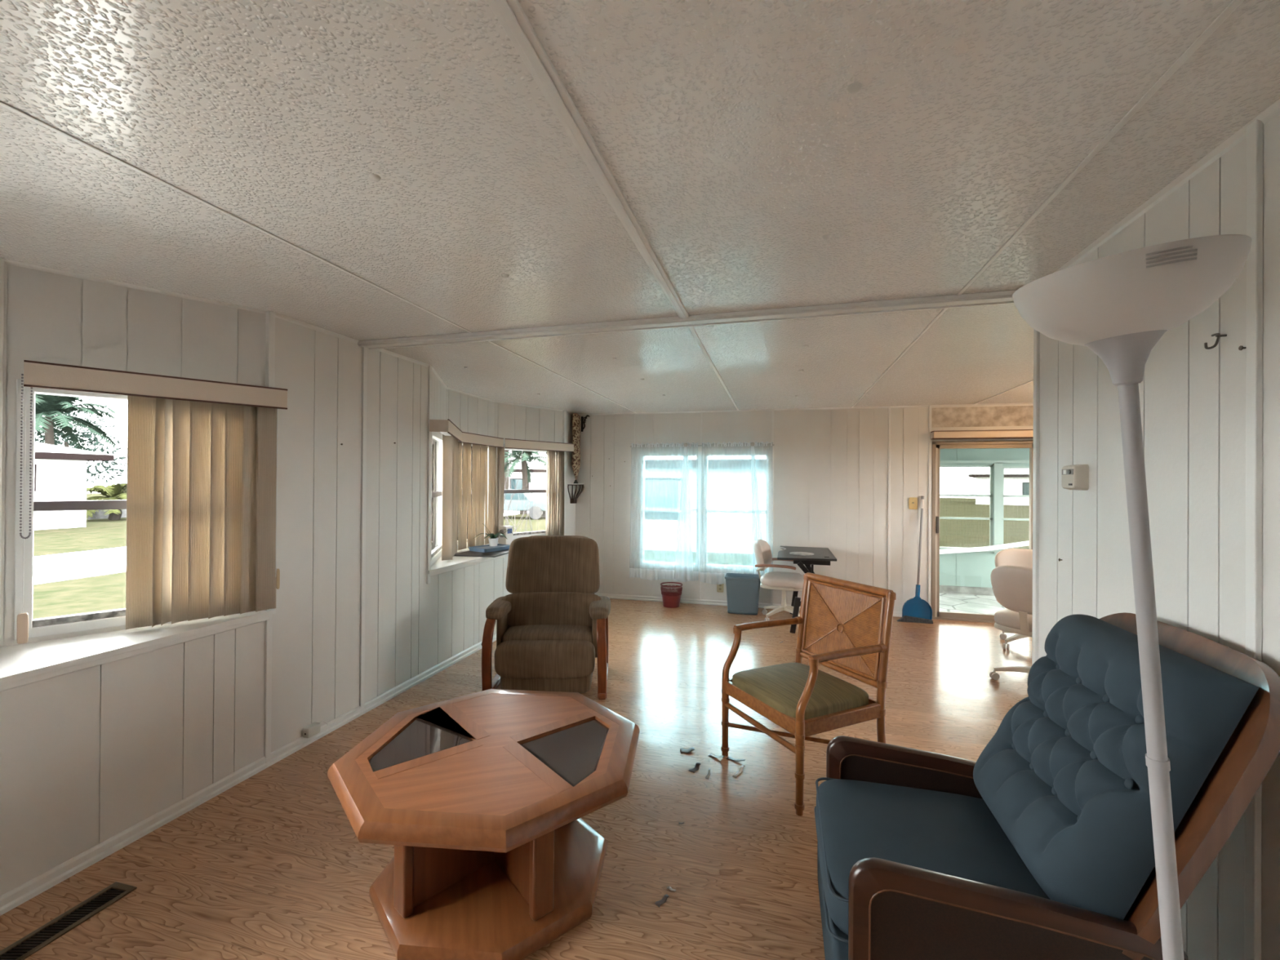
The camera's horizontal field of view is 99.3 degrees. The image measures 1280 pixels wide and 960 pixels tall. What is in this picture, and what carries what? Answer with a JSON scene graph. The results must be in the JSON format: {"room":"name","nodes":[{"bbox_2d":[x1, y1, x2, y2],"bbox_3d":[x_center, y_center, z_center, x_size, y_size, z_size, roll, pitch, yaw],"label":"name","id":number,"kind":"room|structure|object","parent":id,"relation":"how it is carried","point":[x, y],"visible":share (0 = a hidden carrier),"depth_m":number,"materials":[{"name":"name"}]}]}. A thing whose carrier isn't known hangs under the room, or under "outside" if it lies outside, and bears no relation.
{"room":"living room","nodes":[
{"label":"living room","id":0,"kind":"room"},
{"bbox_2d":[0,263,266,647],"bbox_3d":[-2.217,-0.101,2.446,0.060,1.510,0.915,0,0,44],"label":"wall","id":1,"kind":"structure","parent":0,"point":[48,317],"depth_m":2.32,"materials":[{"name":"paint"}]},
{"bbox_2d":[0,257,4,604],"bbox_3d":[-2.500,-0.104,2.096,0.040,1.510,0.040,0,0,14],"label":"trim","id":2,"kind":"structure","parent":1,"relation":"attached to","point":[2,260],"depth_m":2.11,"materials":[{"name":"white paint"}]},
{"bbox_2d":[13,378,127,639],"bbox_3d":[-2.218,0.119,2.445,0.073,1.030,0.775,0,0,44],"label":"window","id":3,"kind":"structure","parent":1,"relation":"in","point":[41,627],"depth_m":2.17,"materials":[{"name":"silver metal"}]},
{"bbox_2d":[16,360,287,644],"bbox_3d":[-2.093,0.092,2.414,0.102,1.094,0.879,0,0,44],"label":"vertical blind","id":4,"kind":"object","parent":3,"relation":"attached to","point":[202,481],"visible":1,"depth_m":2.48,"materials":[{"name":"beige fabric"}]},
{"bbox_2d":[4,258,266,313],"bbox_3d":[-2.186,-0.849,2.424,0.014,0.014,0.915,0,0,44],"label":"cove","id":5,"kind":"object","parent":1,"relation":"attached to","point":[6,261],"visible":1,"depth_m":2.37,"materials":[{"name":"white paint"}]},
{"bbox_2d":[263,311,275,610],"bbox_3d":[-1.879,-0.098,2.755,0.024,1.510,0.035,0,0,14],"label":"trim","id":6,"kind":"structure","parent":1,"relation":"attached to","point":[270,316],"depth_m":2.74,"materials":[{"name":"white paint"}]},
{"bbox_2d":[0,317,575,896],"bbox_3d":[-1.968,0.296,2.605,0.090,2.300,8.865,0,0,14],"label":"wall","id":7,"kind":"structure","parent":0,"point":[87,756],"depth_m":2.90,"materials":[{"name":"paint"}]},
{"bbox_2d":[0,614,270,691],"bbox_3d":[-2.196,0.686,1.518,0.016,0.028,2.550,0,0,14],"label":"trim","id":8,"kind":"structure","parent":7,"relation":"attached to","point":[5,686],"depth_m":2.13,"materials":[{"name":"white paint"}]},
{"bbox_2d":[0,608,275,684],"bbox_3d":[-2.440,0.660,1.581,0.543,0.022,2.590,0,0,14],"label":"window sill","id":9,"kind":"structure","parent":7,"relation":"attached to","point":[20,661],"depth_m":2.14,"materials":[{"name":"white paint"}]},
{"bbox_2d":[0,633,496,915],"bbox_3d":[-1.923,1.419,2.587,0.020,0.055,8.865,0,0,14],"label":"baseboard","id":10,"kind":"structure","parent":7,"relation":"attached to","point":[21,894],"depth_m":2.36,"materials":[{"name":"white paint"}]},
{"bbox_2d":[264,614,271,763],"bbox_3d":[-1.883,1.062,2.752,0.012,0.770,0.030,0,0,14],"label":"trim","id":11,"kind":"structure","parent":7,"relation":"attached to","point":[268,688],"depth_m":2.75,"materials":[{"name":"white paint"}]},
{"bbox_2d":[302,720,328,737],"bbox_3d":[-1.798,1.376,3.024,0.046,0.055,0.161,0,0,14],"label":"outlet box","id":12,"kind":"object","parent":7,"relation":"attached to","point":[311,730],"visible":1,"depth_m":2.97,"materials":[{"name":"white plastic"}]},
{"bbox_2d":[272,311,431,367],"bbox_3d":[-1.706,-0.840,3.382,0.018,0.018,1.290,0,0,14],"label":"cove","id":13,"kind":"object","parent":7,"relation":"attached to","point":[277,315],"visible":0.71,"depth_m":3.15,"materials":[{"name":"white paint"}]},
{"bbox_2d":[359,346,367,711],"bbox_3d":[-1.718,0.300,3.374,0.012,2.300,0.030,0,0,14],"label":"trim","id":14,"kind":"structure","parent":7,"relation":"attached to","point":[364,349],"depth_m":3.37,"materials":[{"name":"white paint"}]},
{"bbox_2d":[426,542,498,573],"bbox_3d":[-1.477,0.680,5.314,0.543,0.022,2.620,0,0,14],"label":"window sill","id":15,"kind":"structure","parent":7,"relation":"attached to","point":[456,561],"depth_m":4.41,"materials":[{"name":"white paint"}]},
{"bbox_2d":[453,549,509,557],"bbox_3d":[-1.394,0.662,4.982,0.420,0.012,0.580,0,0,14],"label":"board","id":16,"kind":"object","parent":15,"relation":"on","point":[467,553],"visible":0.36,"depth_m":4.82,"materials":[{"name":"grey"}]},
{"bbox_2d":[468,543,510,552],"bbox_3d":[-1.402,0.639,5.109,0.240,0.035,0.350,0,0,32],"label":"tray","id":17,"kind":"object","parent":16,"relation":"on","point":[486,548],"visible":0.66,"depth_m":5.04,"materials":[{"name":"blue plastic"}]},
{"bbox_2d":[474,523,512,546],"bbox_3d":[-1.390,0.522,5.213,0.246,0.221,0.378,0,0,43],"label":"potted plant","id":18,"kind":"object","parent":17,"relation":"on","point":[493,540],"visible":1,"depth_m":5.18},
{"bbox_2d":[498,525,513,544],"bbox_3d":[-1.402,0.576,5.686,0.112,0.190,0.102,0,0,34],"label":"milk carton","id":19,"kind":"object","parent":15,"relation":"on","point":[509,535],"visible":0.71,"depth_m":5.65,"materials":[{"name":"white"}]},
{"bbox_2d":[429,553,508,576],"bbox_3d":[-1.234,0.707,5.251,0.016,0.028,2.580,0,0,14],"label":"trim","id":20,"kind":"structure","parent":7,"relation":"attached to","point":[507,554],"depth_m":4.46,"materials":[{"name":"white paint"}]},
{"bbox_2d":[567,483,584,503],"bbox_3d":[-0.776,0.167,6.747,0.153,0.246,0.326,0,0,14],"label":"lantern","id":21,"kind":"object","parent":7,"relation":"attached to","point":[572,500],"visible":1,"depth_m":6.70,"materials":[{"name":"black metal"}]},
{"bbox_2d":[430,370,445,567],"bbox_3d":[-1.696,-0.090,4.472,0.060,1.510,0.968,0,0,-13],"label":"wall","id":22,"kind":"structure","parent":0,"point":[438,390],"depth_m":4.46,"materials":[{"name":"paint"}]},
{"bbox_2d":[426,365,431,583],"bbox_3d":[-1.558,-0.041,4.006,0.026,1.610,0.030,0,0,14],"label":"trim","id":23,"kind":"structure","parent":22,"relation":"attached to","point":[429,370],"depth_m":3.99,"materials":[{"name":"white paint"}]},
{"bbox_2d":[430,431,442,565],"bbox_3d":[-1.696,0.130,4.471,0.073,1.030,0.828,0,0,-13],"label":"window","id":24,"kind":"structure","parent":22,"relation":"in","point":[437,438],"depth_m":4.59,"materials":[{"name":"silver metal"}]},
{"bbox_2d":[429,418,462,560],"bbox_3d":[-1.574,0.103,4.435,0.134,1.094,0.993,0,0,-13],"label":"vertical blind","id":25,"kind":"object","parent":24,"relation":"attached to","point":[451,433],"visible":1,"depth_m":4.43,"materials":[{"name":"beige fabric"}]},
{"bbox_2d":[445,389,494,550],"bbox_3d":[-1.695,-0.087,5.379,0.060,1.510,0.870,0,0,14],"label":"wall","id":26,"kind":"structure","parent":0,"point":[473,415],"depth_m":5.35,"materials":[{"name":"paint"}]},
{"bbox_2d":[445,387,495,402],"bbox_3d":[-1.654,-0.835,5.373,0.014,0.014,0.870,0,0,14],"label":"cove","id":27,"kind":"object","parent":26,"relation":"attached to","point":[449,388],"visible":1,"depth_m":5.33,"materials":[{"name":"white paint"}]},
{"bbox_2d":[457,442,488,548],"bbox_3d":[-1.695,0.133,5.378,0.073,1.030,0.730,0,0,14],"label":"window","id":28,"kind":"structure","parent":26,"relation":"in","point":[462,442],"depth_m":5.43,"materials":[{"name":"silver metal"}]},
{"bbox_2d":[457,431,503,550],"bbox_3d":[-1.577,0.106,5.353,0.084,1.094,0.869,0,0,14],"label":"vertical blind","id":29,"kind":"object","parent":28,"relation":"attached to","point":[480,510],"visible":0.84,"depth_m":5.35,"materials":[{"name":"beige fabric"}]},
{"bbox_2d":[0,598,1032,959],"bbox_3d":[1.306,1.505,1.713,6.910,0.080,8.985,0,0,14],"label":"floor","id":30,"kind":"structure","parent":0,"point":[273,865],"depth_m":2.22,"materials":[{"name":"brown wood"}]},
{"bbox_2d":[0,881,137,959],"bbox_3d":[-1.875,1.441,1.751,0.104,0.006,0.380,0,0,14],"label":"floor vent","id":31,"kind":"object","parent":30,"relation":"in","point":[51,931],"visible":1,"depth_m":1.76,"materials":[{"name":"brown metal"}]},
{"bbox_2d":[327,688,639,959],"bbox_3d":[-0.529,1.206,1.996,1.020,0.495,1.020,0,0,5],"label":"coffee table","id":32,"kind":"object","parent":30,"relation":"on","point":[482,798],"visible":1,"depth_m":1.77,"materials":[{"name":"brown wood"}]},
{"bbox_2d":[481,535,610,699],"bbox_3d":[-0.657,0.940,3.950,0.888,1.042,0.792,0,0,-2],"label":"recliner","id":33,"kind":"object","parent":30,"relation":"on","point":[552,628],"visible":0.99,"depth_m":3.83,"materials":[{"name":"brown fabric"}]},
{"bbox_2d":[502,624,592,643],"bbox_3d":[-0.641,1.109,3.850,0.620,0.162,0.427,0,0,-2],"label":"seat cushion","id":34,"kind":"object","parent":33,"relation":"on","point":[583,633],"depth_m":3.69,"materials":[{"name":"brown fabric"}]},
{"bbox_2d":[505,536,599,593],"bbox_3d":[-0.646,0.644,4.084,0.690,0.450,0.290,0,0,-2],"label":"backrest","id":35,"kind":"object","parent":33,"relation":"on","point":[536,564],"depth_m":3.99,"materials":[{"name":"brown fabric"}]},
{"bbox_2d":[654,893,669,907],"bbox_3d":[0.078,1.452,1.878,0.055,0.008,0.026,1,0,-43],"label":"scrap","id":36,"kind":"object","parent":30,"relation":"on","point":[664,900],"visible":1,"depth_m":1.88,"materials":[{"name":"brown"}]},
{"bbox_2d":[660,582,682,608],"bbox_3d":[0.368,1.346,6.363,0.261,0.258,0.261,0,0,14],"label":"basket","id":37,"kind":"object","parent":30,"relation":"on","point":[671,599],"visible":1,"depth_m":6.28,"materials":[{"name":"red plastic"}]},
{"bbox_2d":[724,573,761,614],"bbox_3d":[1.156,1.276,6.093,0.395,0.408,0.275,0,0,14],"label":"waste bin","id":38,"kind":"object","parent":30,"relation":"on","point":[742,589],"visible":0.93,"depth_m":5.99,"materials":[{"name":"blue plastic"}]},
{"bbox_2d":[753,539,804,620],"bbox_3d":[1.499,1.064,5.789,0.584,0.833,0.590,0,0,24],"label":"swivel chair","id":39,"kind":"object","parent":30,"relation":"on","point":[784,581],"visible":0.79,"depth_m":5.67,"materials":[{"name":"beige plastic"}]},
{"bbox_2d":[777,546,836,633],"bbox_3d":[1.708,1.114,5.615,0.545,0.741,1.019,0,0,15],"label":"desk","id":40,"kind":"object","parent":30,"relation":"on","point":[818,558],"visible":0.44,"depth_m":5.25,"materials":[{"name":"grey laminate"}]},
{"bbox_2d":[720,572,896,816],"bbox_3d":[0.835,1.001,2.763,0.611,0.937,0.610,0,0,-26],"label":"rattan armchair","id":41,"kind":"object","parent":30,"relation":"on","point":[845,626],"visible":0.95,"depth_m":2.70,"materials":[{"name":"wood"}]},
{"bbox_2d":[732,662,868,719],"bbox_3d":[0.795,1.045,2.744,0.495,0.115,0.540,0,0,-26],"label":"seat cushion","id":42,"kind":"object","parent":41,"relation":"on","point":[775,691],"depth_m":2.62,"materials":[{"name":"green fabric"}]},
{"bbox_2d":[897,495,933,623],"bbox_3d":[2.909,0.835,5.794,0.346,1.329,0.252,0,0,14],"label":"dustpan","id":43,"kind":"object","parent":30,"relation":"on","point":[915,610],"visible":1,"depth_m":5.75,"materials":[{"name":"blue plastic"}]},
{"bbox_2d":[989,565,1032,679],"bbox_3d":[2.817,1.039,3.867,0.583,0.888,0.526,0,0,-23],"label":"swivel chair","id":44,"kind":"object","parent":30,"relation":"on","point":[1012,585],"visible":0.45,"depth_m":3.78,"materials":[{"name":"beige plastic"}]},
{"bbox_2d":[994,548,1032,649],"bbox_3d":[3.485,1.067,4.872,0.491,0.848,0.569,0,0,20],"label":"swivel chair","id":45,"kind":"object","parent":30,"relation":"on","point":[1009,557],"visible":0.23,"depth_m":5.07,"materials":[{"name":"beige plastic"}]},
{"bbox_2d":[813,612,1279,959],"bbox_3d":[0.990,0.924,1.516,0.931,1.074,0.730,0,0,14],"label":"tufted armchair","id":46,"kind":"object","parent":30,"relation":"on","point":[1040,846],"visible":0.98,"depth_m":1.28,"materials":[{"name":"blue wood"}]},
{"bbox_2d":[816,778,1050,935],"bbox_3d":[0.824,1.079,1.558,0.590,0.150,0.600,0,0,14],"label":"seat cushion","id":47,"kind":"object","parent":46,"relation":"on","point":[953,834],"depth_m":1.54,"materials":[{"name":"blue fabric"}]},
{"bbox_2d":[973,613,1259,919],"bbox_3d":[1.179,0.725,1.468,0.372,0.628,0.610,0,0,14],"label":"cushion","id":48,"kind":"object","parent":46,"relation":"on","point":[1062,780],"depth_m":1.28,"materials":[{"name":"blue leather"}]},
{"bbox_2d":[1012,234,1251,959],"bbox_3d":[0.798,0.571,0.818,0.472,1.775,0.279,0,0,-17],"label":"floor lamp","id":49,"kind":"object","parent":30,"relation":"on","point":[1118,306],"visible":1,"depth_m":0.78,"materials":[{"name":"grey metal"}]},
{"bbox_2d":[493,402,562,542],"bbox_3d":[-1.258,-0.081,6.169,0.060,1.510,0.959,0,0,42],"label":"wall","id":50,"kind":"structure","parent":0,"point":[511,421],"depth_m":6.11,"materials":[{"name":"paint"}]},
{"bbox_2d":[494,401,564,411],"bbox_3d":[-1.225,-0.829,6.147,0.014,0.014,0.959,0,0,42],"label":"cove","id":51,"kind":"object","parent":50,"relation":"attached to","point":[495,402],"visible":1,"depth_m":6.12,"materials":[{"name":"white paint"}]},
{"bbox_2d":[503,448,557,539],"bbox_3d":[-1.258,0.139,6.167,0.073,1.030,0.819,0,0,42],"label":"window","id":52,"kind":"structure","parent":50,"relation":"in","point":[517,535],"depth_m":6.12,"materials":[{"name":"silver metal"}]},
{"bbox_2d":[497,438,573,542],"bbox_3d":[-1.161,0.112,6.110,0.104,1.094,1.003,0,0,42],"label":"vertical blind","id":53,"kind":"object","parent":52,"relation":"attached to","point":[554,472],"visible":0.89,"depth_m":6.25,"materials":[{"name":"beige fabric"}]},
{"bbox_2d":[562,410,566,535],"bbox_3d":[-0.910,-0.078,6.514,0.024,1.510,0.060,0,0,14],"label":"trim","id":54,"kind":"structure","parent":50,"relation":"attached to","point":[564,412],"depth_m":6.50,"materials":[{"name":"white paint"}]},
{"bbox_2d":[0,0,1279,413],"bbox_3d":[1.070,-0.889,1.828,7.450,0.135,9.065,0,0,14],"label":"ceiling","id":55,"kind":"structure","parent":0,"point":[732,132],"depth_m":1.46,"materials":[{"name":"white paint"}]},
{"bbox_2d":[368,173,381,182],"bbox_3d":[-0.743,-0.845,1.523,0.032,0.010,0.031,0,0,14],"label":"button","id":56,"kind":"object","parent":55,"relation":"attached to","point":[374,177],"visible":1,"depth_m":1.51,"materials":[{"name":"white paint"}]},
{"bbox_2d":[571,413,580,479],"bbox_3d":[-0.787,-0.411,6.711,0.078,0.820,0.235,0,0,14],"label":"tube","id":57,"kind":"object","parent":55,"relation":"hanging from","point":[575,462],"visible":0.99,"depth_m":6.64,"materials":[{"name":"brown fabric"}]},
{"bbox_2d":[357,289,1017,349],"bbox_3d":[0.007,-0.826,2.894,3.602,0.028,0.115,0,0,16],"label":"ceiling beam","id":58,"kind":"structure","parent":55,"relation":"attached to","point":[1004,297],"depth_m":2.77,"materials":[{"name":"white paint"}]},
{"bbox_2d":[846,81,862,94],"bbox_3d":[0.461,-0.838,1.166,0.032,0.010,0.031,0,0,14],"label":"button","id":59,"kind":"object","parent":55,"relation":"attached to","point":[853,88],"visible":1,"depth_m":1.16,"materials":[{"name":"white paint"}]},
{"bbox_2d":[660,582,682,586],"bbox_3d":[0.369,1.225,6.363,0.262,0.015,0.262,0,0,14],"label":"rim","id":60,"kind":"object","parent":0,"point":[661,584],"depth_m":6.44,"materials":[{"name":"red plastic"}]},
{"bbox_2d":[575,404,1033,611],"bbox_3d":[2.441,0.339,6.090,6.710,2.300,0.094,0,0,14],"label":"wall","id":61,"kind":"structure","parent":0,"point":[830,477],"depth_m":6.14,"materials":[{"name":"paint"}]},
{"bbox_2d":[697,451,702,569],"bbox_3d":[0.757,0.369,6.509,1.560,1.410,0.073,0,0,14],"label":"window","id":62,"kind":"structure","parent":61,"relation":"in","point":[700,453],"depth_m":6.49,"materials":[{"name":"silver metal"}]},
{"bbox_2d":[630,444,773,447],"bbox_3d":[0.714,-0.407,6.463,1.712,0.016,0.061,0,0,14],"label":"curtain rod","id":63,"kind":"object","parent":61,"relation":"attached to","point":[773,444],"visible":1,"depth_m":6.43,"materials":[{"name":"grey metal"}]},
{"bbox_2d":[629,442,698,582],"bbox_3d":[0.284,0.381,6.537,0.850,1.663,0.037,0,0,14],"label":"sheer curtain","id":64,"kind":"object","parent":63,"relation":"hanging from","point":[655,471],"visible":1,"depth_m":6.55,"materials":[{"name":"fabric"}]},
{"bbox_2d":[699,441,773,584],"bbox_3d":[1.119,0.391,6.321,0.845,1.673,0.038,0,0,14],"label":"sheer curtain","id":65,"kind":"object","parent":63,"relation":"hanging from","point":[726,515],"visible":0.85,"depth_m":6.33,"materials":[{"name":"fabric"}]},
{"bbox_2d":[750,442,764,583],"bbox_3d":[1.352,0.374,6.222,0.186,1.614,0.041,0,0,14],"label":"curtain","id":66,"kind":"object","parent":63,"relation":"hanging from","point":[756,516],"visible":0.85,"depth_m":6.23,"materials":[{"name":"fabric"}]},
{"bbox_2d":[594,592,902,617],"bbox_3d":[1.140,1.453,6.365,4.065,0.055,0.020,0,0,14],"label":"baseboard","id":67,"kind":"structure","parent":61,"relation":"attached to","point":[899,614],"depth_m":6.51,"materials":[{"name":"white paint"}]},
{"bbox_2d":[770,409,773,604],"bbox_3d":[1.526,0.333,6.276,0.025,2.300,0.010,0,0,14],"label":"trim","id":68,"kind":"structure","parent":61,"relation":"attached to","point":[772,411],"depth_m":6.27,"materials":[{"name":"white paint"}]},
{"bbox_2d":[577,402,1033,415],"bbox_3d":[2.436,-0.803,6.043,6.710,0.018,0.018,0,0,14],"label":"cove","id":69,"kind":"object","parent":61,"relation":"attached to","point":[1014,403],"visible":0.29,"depth_m":6.15,"materials":[{"name":"white paint"}]},
{"bbox_2d":[887,406,890,589],"bbox_3d":[2.734,0.340,5.965,0.024,2.300,0.010,0,0,14],"label":"trim","id":70,"kind":"structure","parent":61,"relation":"attached to","point":[889,407],"depth_m":5.96,"materials":[{"name":"white paint"}]},
{"bbox_2d":[908,497,917,509],"bbox_3d":[2.966,0.254,5.901,0.085,0.130,0.018,0,0,14],"label":"light switch","id":71,"kind":"object","parent":61,"relation":"attached to","point":[913,501],"visible":1,"depth_m":5.90,"materials":[{"name":"brown plastic"}]},
{"bbox_2d":[928,405,931,605],"bbox_3d":[3.127,0.342,5.862,0.025,2.300,0.012,0,0,14],"label":"trim","id":72,"kind":"structure","parent":61,"relation":"attached to","point":[930,406],"depth_m":5.86,"materials":[{"name":"white paint"}]},
{"bbox_2d":[930,429,1033,439],"bbox_3d":[4.060,-0.472,5.569,1.935,0.084,0.110,0,0,14],"label":"valance","id":73,"kind":"object","parent":61,"relation":"attached to","point":[1008,433],"visible":0.43,"depth_m":5.65,"materials":[{"name":"beige wood"}]},
{"bbox_2d":[931,440,1033,622],"bbox_3d":[4.066,0.543,5.656,1.885,1.910,0.120,0,0,14],"label":"door","id":74,"kind":"structure","parent":61,"relation":"in","point":[937,446],"depth_m":5.83,"materials":[{"name":"brown metal"}]},
{"bbox_2d":[939,592,1005,614],"bbox_3d":[4.699,1.646,6.646,5.000,0.120,2.065,0,0,14],"label":"floor","id":75,"kind":"structure","parent":0,"point":[950,602],"depth_m":6.95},
{"bbox_2d":[939,448,1029,587],"bbox_3d":[4.938,0.376,7.544,5.000,2.430,0.080,0,0,14],"label":"wall","id":76,"kind":"structure","parent":0,"point":[971,569],"depth_m":7.58,"materials":[{"name":"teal paint"}]},
{"bbox_2d":[939,464,993,547],"bbox_3d":[3.781,0.364,7.841,2.310,1.160,0.037,0,0,14],"label":"window","id":77,"kind":"structure","parent":76,"relation":"in","point":[990,495],"depth_m":7.62,"materials":[{"name":"grey paint"}]},
{"bbox_2d":[939,585,994,595],"bbox_3d":[4.914,1.540,7.477,5.000,0.100,0.050,0,0,14],"label":"baseboard","id":78,"kind":"structure","parent":76,"relation":"attached to","point":[943,588],"depth_m":7.55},
{"bbox_2d":[939,541,1029,554],"bbox_3d":[4.859,1.160,7.354,1.711,0.859,0.041,0,0,13],"label":"railing","id":79,"kind":"object","parent":76,"relation":"attached to","point":[1024,543],"visible":0.27,"depth_m":7.39,"materials":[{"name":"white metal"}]},
{"bbox_2d":[939,460,1029,553],"bbox_3d":[4.922,0.370,7.481,5.000,1.280,0.050,0,0,14],"label":"trim","id":80,"kind":"structure","parent":76,"relation":"attached to","point":[997,464],"depth_m":7.48,"materials":[{"name":"grey paint"}]},
{"bbox_2d":[1002,466,1029,548],"bbox_3d":[6.129,0.388,7.235,2.340,1.140,0.037,0,0,14],"label":"window","id":81,"kind":"structure","parent":76,"relation":"in","point":[1010,468],"depth_m":7.49,"materials":[{"name":"grey paint"}]},
{"bbox_2d":[1038,113,1279,959],"bbox_3d":[1.113,0.307,-0.137,0.080,2.300,5.095,0,0,14],"label":"wall","id":82,"kind":"structure","parent":0,"point":[1193,397],"depth_m":1.45,"materials":[{"name":"paint"}]},
{"bbox_2d":[1061,464,1088,490],"bbox_3d":[1.605,-0.010,2.013,0.046,0.094,0.114,0,0,14],"label":"thermostat","id":83,"kind":"object","parent":82,"relation":"attached to","point":[1074,477],"visible":1,"depth_m":1.97,"materials":[{"name":"beige plastic"}]},
{"bbox_2d":[1053,98,1279,272],"bbox_3d":[1.073,-0.834,-0.122,0.018,0.018,5.090,0,0,14],"label":"cove","id":84,"kind":"object","parent":82,"relation":"attached to","point":[1273,110],"depth_m":1.50,"materials":[{"name":"white paint"}]},
{"bbox_2d":[1204,333,1226,349],"bbox_3d":[1.446,-0.351,1.374,0.037,0.044,0.046,0,0,14],"label":"wall hook","id":85,"kind":"object","parent":82,"relation":"attached to","point":[1218,335],"visible":1,"depth_m":1.36,"materials":[{"name":"grey metal"}]},
{"bbox_2d":[1244,119,1263,959],"bbox_3d":[1.426,0.314,1.262,0.014,2.300,0.030,0,0,14],"label":"trim","id":86,"kind":"structure","parent":82,"relation":"attached to","point":[1255,131],"depth_m":1.25,"materials":[{"name":"white paint"}]},
{"label":"outside","id":87,"kind":"structure","parent":0,"visible":0},
{"bbox_2d":[32,493,1029,618],"bbox_3d":[-10.794,2.192,18.263,150.000,0.300,150.000,0,0,14],"label":"lawn","id":88,"kind":"structure","parent":87,"point":[104,592],"depth_m":18.32,"materials":[{"name":"green plant"}]},
{"bbox_2d":[33,441,114,529],"bbox_3d":[-29.658,-0.386,18.339,11.200,4.600,13.200,0,0,14],"label":"house","id":89,"kind":"structure","parent":88,"relation":"on","point":[60,472],"depth_m":22.06,"materials":[{"name":"grey paint"}]},
{"bbox_2d":[35,393,120,462],"bbox_3d":[-31.324,-1.559,28.814,6.108,7.023,5.793,0,0,41],"label":"palm tree","id":90,"kind":"object","parent":88,"relation":"on","point":[53,407],"visible":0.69,"depth_m":29.02,"materials":[{"name":"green plant"}]},
{"bbox_2d":[35,398,127,486],"bbox_3d":[-39.309,-2.511,36.735,7.881,8.898,8.527,0,0,14],"label":"leafy tree","id":91,"kind":"object","parent":88,"relation":"on","point":[95,442],"visible":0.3,"depth_m":37.85,"materials":[{"name":"green plant"}]},
{"bbox_2d":[86,482,126,520],"bbox_3d":[-25.808,1.264,26.945,2.863,2.254,3.480,0,0,14],"label":"bush","id":92,"kind":"object","parent":88,"relation":"on","point":[117,491],"visible":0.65,"depth_m":26.64,"materials":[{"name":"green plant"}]},
{"bbox_2d":[87,509,126,519],"bbox_3d":[-26.984,1.597,29.154,0.400,0.750,9.000,0,0,14],"label":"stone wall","id":93,"kind":"structure","parent":88,"relation":"on","point":[97,515],"depth_m":27.47,"materials":[{"name":"white stone"}]},
{"bbox_2d":[33,510,528,584],"bbox_3d":[-13.300,1.999,13.746,9.400,0.020,140.000,0,0,14],"label":"road","id":94,"kind":"structure","parent":88,"relation":"on","point":[83,564],"depth_m":12.76,"materials":[{"name":"grey asphalt"}]},
{"bbox_2d":[503,449,543,489],"bbox_3d":[-9.336,-1.170,39.802,4.994,6.622,5.995,1,0,-38],"label":"palm tree","id":95,"kind":"object","parent":94,"relation":"on","point":[505,451],"visible":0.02,"depth_m":39.59,"materials":[{"name":"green plant"}]},
{"bbox_2d":[503,488,548,519],"bbox_3d":[-6.989,1.322,30.195,4.800,1.579,1.840,0,0,6],"label":"pickup truck","id":96,"kind":"object","parent":94,"relation":"on","point":[538,510],"visible":0.3,"depth_m":29.27,"materials":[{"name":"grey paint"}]},
{"bbox_2d":[504,449,546,514],"bbox_3d":[-7.215,-0.245,33.902,5.302,4.773,5.214,0,0,14],"label":"palm tree","id":97,"kind":"object","parent":88,"relation":"on","point":[526,455],"visible":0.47,"depth_m":33.74,"materials":[{"name":"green plant"}]},
{"bbox_2d":[508,457,546,499],"bbox_3d":[-14.557,-0.172,49.276,14.200,4.600,10.200,0,0,-11],"label":"house","id":98,"kind":"structure","parent":88,"relation":"on","point":[539,472],"depth_m":45.74,"materials":[{"name":"grey paint"}]},
{"bbox_2d":[968,469,1029,505],"bbox_3d":[43.674,0.245,55.067,17.200,4.600,10.200,0,0,34],"label":"house","id":99,"kind":"structure","parent":88,"relation":"on","point":[1023,477],"depth_m":54.24,"materials":[{"name":"grey paint"}]},
{"bbox_3d":[-4.807,2.007,1.229,3.700,0.030,18.000,0,0,14],"label":"driveway","id":100,"kind":"object","parent":88,"relation":"on","visible":0},
{"bbox_2d":[503,449,546,533],"bbox_3d":[-2.354,0.618,8.927,2.453,2.909,2.114,0,0,10],"label":"bare shrub","id":101,"kind":"object","parent":100,"relation":"on","point":[527,515],"visible":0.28,"depth_m":8.86,"materials":[{"name":"grey plant"}]},
{"bbox_3d":[3.253,0.329,1.901,3.046,2.300,0.090,0,0,14],"label":"wall","id":102,"kind":"structure","parent":0,"visible":0},
{"bbox_2d":[1031,328,1039,665],"bbox_3d":[1.750,0.320,2.331,0.104,2.300,0.032,0,0,14],"label":"trim","id":103,"kind":"structure","parent":102,"relation":"attached to","point":[1036,334],"depth_m":2.33,"materials":[{"name":"white paint"}]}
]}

